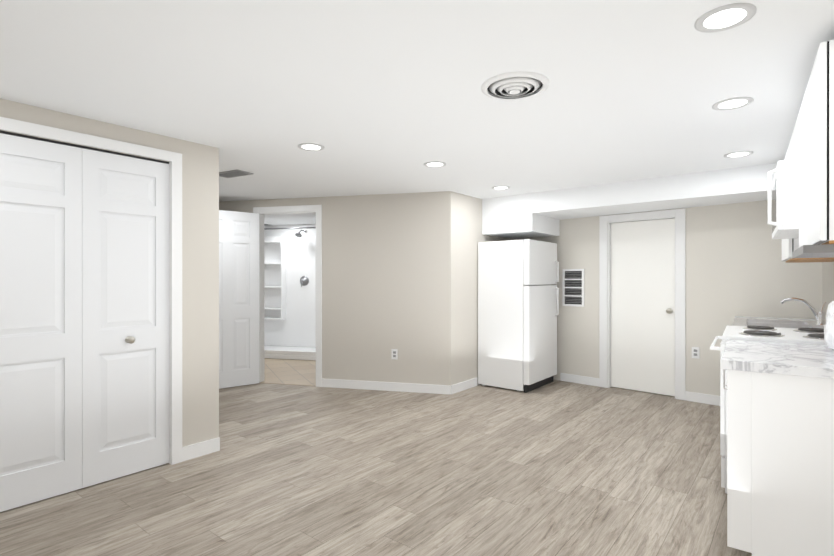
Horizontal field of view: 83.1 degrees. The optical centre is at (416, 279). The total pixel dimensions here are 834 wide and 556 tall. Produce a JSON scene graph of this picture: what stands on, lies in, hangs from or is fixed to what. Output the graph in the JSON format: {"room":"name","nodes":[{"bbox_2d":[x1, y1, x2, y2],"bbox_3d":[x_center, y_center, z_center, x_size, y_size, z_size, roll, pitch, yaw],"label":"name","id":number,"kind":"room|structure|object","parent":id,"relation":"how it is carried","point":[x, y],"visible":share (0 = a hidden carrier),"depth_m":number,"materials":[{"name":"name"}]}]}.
{"room":"basement apartment kitchen","nodes":[
{"label":"basement apartment kitchen","id":0,"kind":"room"},
{"bbox_2d":[0,98,218,446],"bbox_3d":[-2.503,0.141,2.192,0.100,2.200,3.260,0,0,39],"label":"wall","id":1,"kind":"structure","parent":0,"point":[200,292],"depth_m":3.29,"materials":[{"name":"beige paint"}]},
{"bbox_2d":[0,133,81,511],"bbox_3d":[-2.151,0.227,2.603,0.035,2.012,0.496,0,0,39],"label":"closet door","id":2,"kind":"structure","parent":1,"relation":"in","point":[40,320],"depth_m":2.63,"materials":[{"name":"white wood"}]},
{"bbox_2d":[0,130,168,163],"bbox_3d":[-2.005,-0.788,2.804,0.057,0.012,0.997,0,0,39],"label":"door track","id":3,"kind":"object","parent":1,"relation":"attached to","point":[64,143],"depth_m":2.78,"materials":[{"name":"metal"}]},
{"bbox_2d":[0,117,181,464],"bbox_3d":[-2.002,0.191,2.802,0.116,2.100,1.140,0,0,39],"label":"trim","id":4,"kind":"structure","parent":1,"relation":"attached to","point":[175,291],"depth_m":3.16,"materials":[{"name":"white wood"}]},
{"bbox_2d":[82,148,168,487],"bbox_3d":[-1.818,0.227,2.975,0.087,2.012,0.496,0,0,39],"label":"closet door","id":5,"kind":"structure","parent":1,"relation":"in","point":[125,315],"depth_m":2.96,"materials":[{"name":"white wood"}]},
{"bbox_2d":[182,437,219,461],"bbox_3d":[-1.522,1.193,3.323,0.012,0.095,0.270,0,0,39],"label":"baseboard","id":6,"kind":"structure","parent":1,"relation":"attached to","point":[192,451],"depth_m":3.31,"materials":[{"name":"white wood"}]},
{"bbox_2d":[259,358,315,385],"bbox_3d":[-1.290,1.234,6.746,4.000,0.006,2.400,0,0,14],"label":"floor","id":7,"kind":"structure","parent":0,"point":[290,372],"depth_m":6.26,"materials":[{"name":"beige tile"}]},
{"bbox_2d":[264,235,315,360],"bbox_3d":[-2.172,0.233,7.758,1.796,1.993,0.846,0,0,14],"label":"shower","id":8,"kind":"object","parent":7,"relation":"on","point":[289,313],"visible":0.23,"depth_m":8.15,"materials":[{"name":"plastic"}]},
{"bbox_2d":[264,224,315,236],"bbox_3d":[-0.991,0.136,7.958,4.200,2.200,0.100,0,0,14],"label":"wall","id":9,"kind":"structure","parent":0,"point":[288,232],"depth_m":8.21,"materials":[{"name":"white paint"}]},
{"bbox_2d":[295,229,308,286],"bbox_3d":[-1.979,-0.378,8.015,0.223,0.992,0.279,0,0,39],"label":"shower head","id":10,"kind":"object","parent":9,"relation":"attached to","point":[304,280],"visible":1,"depth_m":8.09},
{"bbox_2d":[219,191,450,384],"bbox_3d":[-1.711,0.138,5.664,4.300,2.200,0.100,0,0,14],"label":"wall","id":11,"kind":"structure","parent":0,"point":[386,273],"depth_m":5.28,"materials":[{"name":"beige paint"}]},
{"bbox_2d":[219,210,258,388],"bbox_3d":[-2.189,0.220,5.404,0.230,2.020,0.725,0,0,39],"label":"bathroom door","id":12,"kind":"structure","parent":11,"relation":"in","point":[238,298],"depth_m":5.46,"materials":[{"name":"white wood"}]},
{"bbox_2d":[253,205,321,386],"bbox_3d":[-1.523,0.183,5.609,0.890,2.110,0.116,0,0,14],"label":"door frame","id":13,"kind":"structure","parent":11,"relation":"attached to","point":[283,210],"depth_m":5.52,"materials":[{"name":"white wood"}]},
{"bbox_2d":[322,378,450,393],"bbox_3d":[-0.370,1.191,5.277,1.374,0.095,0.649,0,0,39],"label":"baseboard","id":14,"kind":"structure","parent":11,"relation":"attached to","point":[394,386],"depth_m":5.06,"materials":[{"name":"white wood"}]},
{"bbox_2d":[391,349,397,359],"bbox_3d":[-0.251,0.829,5.249,0.070,0.115,0.008,0,0,14],"label":"outlet","id":15,"kind":"object","parent":11,"relation":"attached to","point":[394,353],"visible":1,"depth_m":5.25,"materials":[{"name":"white plastic"}]},
{"bbox_2d":[0,379,751,555],"bbox_3d":[-0.212,1.270,4.290,8.600,0.060,10.000,0,0,39],"label":"floor","id":16,"kind":"structure","parent":0,"point":[558,468],"depth_m":2.84,"materials":[{"name":"laminate"}]},
{"bbox_2d":[478,239,558,392],"bbox_3d":[1.222,0.398,5.596,0.692,1.680,0.765,0,0,39],"label":"fridge","id":17,"kind":"object","parent":16,"relation":"on","point":[518,302],"visible":1,"depth_m":5.33,"materials":[{"name":"metal"}]},
{"bbox_2d":[710,325,827,492],"bbox_3d":[2.218,0.706,2.858,0.714,1.069,0.760,0,0,35],"label":"range","id":18,"kind":"object","parent":16,"relation":"on","point":[812,336],"visible":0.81,"depth_m":2.72,"materials":[{"name":"metal"}]},
{"bbox_2d":[724,369,833,555],"bbox_3d":[1.809,0.811,2.177,0.655,0.860,0.853,0,0,39],"label":"base cabinet","id":19,"kind":"object","parent":16,"relation":"on","point":[780,449],"depth_m":1.91,"materials":[{"name":"wood"}]},
{"bbox_2d":[721,340,833,380],"bbox_3d":[1.796,0.361,2.179,0.680,0.040,0.866,0,0,39],"label":"countertop","id":20,"kind":"structure","parent":19,"relation":"on","point":[779,359],"depth_m":2.02,"materials":[{"name":"white stone"}]},
{"bbox_2d":[732,317,816,344],"bbox_3d":[2.700,0.421,3.594,0.533,0.178,1.007,0,0,39],"label":"sink","id":21,"kind":"object","parent":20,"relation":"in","point":[738,321],"depth_m":3.68,"materials":[{"name":"silver metal"}]},
{"bbox_2d":[781,297,826,324],"bbox_3d":[2.903,0.232,3.541,0.274,0.200,0.098,0,0,39],"label":"faucet","id":22,"kind":"object","parent":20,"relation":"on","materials":[{"name":"silver metal"}]},
{"bbox_2d":[824,301,833,349],"bbox_3d":[2.083,0.196,2.244,0.219,0.288,0.356,0,0,39],"label":"plastic bag","id":23,"kind":"object","parent":20,"relation":"on","point":[829,332],"visible":1,"depth_m":2.26,"materials":[{"name":"white plastic"}]},
{"bbox_2d":[0,0,833,224],"bbox_3d":[-0.212,-0.991,4.287,8.600,0.060,10.000,0,0,39],"label":"ceiling","id":24,"kind":"structure","parent":0,"point":[374,97],"depth_m":2.30,"materials":[{"name":"paint"}]},
{"bbox_2d":[219,169,253,177],"bbox_3d":[-1.666,-0.956,4.251,0.340,0.008,0.180,0,0,29],"label":"ceiling vent","id":25,"kind":"object","parent":24,"relation":"in","point":[232,173],"visible":0.81,"depth_m":4.24,"materials":[{"name":"plastic"}]},
{"bbox_2d":[298,143,324,150],"bbox_3d":[-0.763,-0.956,3.396,0.190,0.007,0.190,0,0,39],"label":"recessed light","id":26,"kind":"object","parent":24,"relation":"in","point":[310,146],"visible":1,"depth_m":3.39,"materials":[{"name":"white"}]},
{"bbox_2d":[424,161,445,166],"bbox_3d":[0.149,-0.957,3.907,0.190,0.007,0.190,0,0,39],"label":"recessed light","id":27,"kind":"object","parent":24,"relation":"in","point":[434,164],"visible":1,"depth_m":3.90,"materials":[{"name":"white"}]},
{"bbox_2d":[492,186,509,189],"bbox_3d":[0.873,-0.958,4.903,0.190,0.007,0.190,0,0,39],"label":"recessed light","id":28,"kind":"object","parent":24,"relation":"in","point":[501,187],"visible":0.98,"depth_m":4.88,"materials":[{"name":"white"}]},
{"bbox_2d":[481,71,548,99],"bbox_3d":[0.483,-0.943,2.328,0.330,0.032,0.330,0,0,39],"label":"ceiling vent","id":29,"kind":"object","parent":24,"relation":"in","point":[515,84],"visible":1,"depth_m":2.28,"materials":[{"name":"plastic"}]},
{"bbox_2d":[482,193,559,238],"bbox_3d":[1.302,-0.752,5.752,0.638,0.420,0.880,0,0,39],"label":"beam","id":30,"kind":"structure","parent":24,"relation":"attached to","point":[513,217],"depth_m":5.44,"materials":[{"name":"paint"}]},
{"bbox_2d":[532,163,776,219],"bbox_3d":[2.695,-0.851,4.630,2.940,0.220,0.880,0,0,39],"label":"beam","id":31,"kind":"structure","parent":24,"relation":"attached to","point":[730,186],"depth_m":4.49,"materials":[{"name":"paint"}]},
{"bbox_2d":[694,3,756,32],"bbox_3d":[1.125,-0.955,1.722,0.190,0.007,0.190,0,0,39],"label":"recessed light","id":32,"kind":"object","parent":24,"relation":"in","point":[725,17],"visible":1,"depth_m":1.71,"materials":[{"name":"white"}]},
{"bbox_2d":[712,97,753,109],"bbox_3d":[1.714,-0.955,2.557,0.190,0.007,0.190,0,0,39],"label":"recessed light","id":33,"kind":"object","parent":24,"relation":"in","point":[732,103],"visible":1,"depth_m":2.55,"materials":[{"name":"white"}]},
{"bbox_2d":[723,151,752,157],"bbox_3d":[2.452,-0.956,3.594,0.190,0.007,0.190,0,0,39],"label":"recessed light","id":34,"kind":"object","parent":24,"relation":"in","point":[737,154],"visible":1,"depth_m":3.59,"materials":[{"name":"white"}]},
{"bbox_2d":[451,191,514,384],"bbox_3d":[0.814,0.138,5.738,0.100,2.200,1.555,0,0,39],"label":"wall","id":35,"kind":"structure","parent":0,"point":[467,235],"depth_m":5.33,"materials":[{"name":"beige paint"}]},
{"bbox_2d":[451,378,476,393],"bbox_3d":[0.537,1.191,5.307,0.012,0.095,0.525,0,0,39],"label":"baseboard","id":36,"kind":"structure","parent":35,"relation":"attached to","point":[461,386],"depth_m":5.28,"materials":[{"name":"white wood"}]},
{"bbox_2d":[515,200,821,395],"bbox_3d":[2.630,0.139,5.049,3.800,2.200,0.100,0,0,44],"label":"wall","id":37,"kind":"structure","parent":0,"point":[736,265],"depth_m":4.69,"materials":[{"name":"beige paint"}]},
{"bbox_2d":[562,269,583,306],"bbox_3d":[1.885,0.093,5.680,0.270,0.450,0.017,0,0,44],"label":"air vent","id":38,"kind":"object","parent":37,"relation":"in","point":[572,287],"visible":1,"depth_m":5.68,"materials":[{"name":"plastic"}]},
{"bbox_2d":[560,373,719,405],"bbox_3d":[2.685,1.191,4.919,2.540,0.095,0.012,0,0,44],"label":"baseboard","id":39,"kind":"structure","parent":37,"relation":"attached to","point":[691,396],"depth_m":4.83,"materials":[{"name":"white wood"}]},
{"bbox_2d":[599,208,685,399],"bbox_3d":[2.477,0.251,5.191,0.892,1.975,0.126,0,0,44],"label":"door frame","id":40,"kind":"structure","parent":37,"relation":"attached to","point":[680,214],"depth_m":5.11,"materials":[{"name":"white wood"}]},
{"bbox_2d":[611,218,674,395],"bbox_3d":[2.482,0.290,5.193,0.682,1.882,0.147,0,0,39],"label":"door","id":41,"kind":"structure","parent":37,"relation":"in","point":[643,306],"depth_m":5.19,"materials":[{"name":"white wood"}]},
{"bbox_2d":[692,347,699,358],"bbox_3d":[2.830,0.739,4.783,0.070,0.115,0.008,0,0,44],"label":"outlet","id":42,"kind":"object","parent":37,"relation":"attached to","point":[695,352],"visible":1,"depth_m":4.78,"materials":[{"name":"white plastic"}]},
{"bbox_2d":[822,262,833,317],"bbox_3d":[1.675,0.142,1.367,0.100,2.200,7.700,0,0,35],"label":"wall","id":43,"kind":"structure","parent":0,"point":[828,282],"depth_m":3.85,"materials":[{"name":"beige paint"}]},
{"bbox_2d":[768,123,795,242],"bbox_3d":[2.348,-0.586,2.765,0.446,0.625,0.782,0,0,39],"label":"microwave","id":44,"kind":"object","parent":43,"relation":"attached to","point":[783,223],"depth_m":2.56,"materials":[{"name":"white plastic"}]},
{"bbox_2d":[782,239,833,262],"bbox_3d":[2.703,-0.524,3.216,0.360,0.750,0.397,0,0,39],"label":"upper cabinet","id":45,"kind":"object","parent":43,"relation":"attached to","point":[789,255],"depth_m":3.14,"materials":[{"name":"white wood"}]},
{"bbox_2d":[796,39,833,254],"bbox_3d":[1.908,-0.523,2.058,0.367,0.750,0.915,0,0,39],"label":"upper cabinet","id":46,"kind":"object","parent":43,"relation":"attached to","point":[802,223],"depth_m":1.85,"materials":[{"name":"white wood"}]},
{"bbox_2d":[824,259,833,261],"bbox_3d":[2.958,-0.524,3.533,0.360,0.750,0.418,0,0,39],"label":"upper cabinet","id":47,"kind":"object","parent":43,"relation":"attached to","point":[825,260],"depth_m":3.34,"materials":[{"name":"brown wood"}]},
{"bbox_3d":[-3.269,0.137,7.283,1.063,2.200,2.127,0,0,39],"label":"wall","id":48,"kind":"structure","parent":0,"visible":0},
{"bbox_2d":[264,227,315,229],"bbox_3d":[-2.261,-0.803,7.394,1.762,0.060,0.060,0,0,14],"label":"shower rod","id":49,"kind":"object","parent":48,"relation":"attached to","point":[289,228],"visible":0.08,"depth_m":7.31,"materials":[{"name":"silver metal"}]}
]}

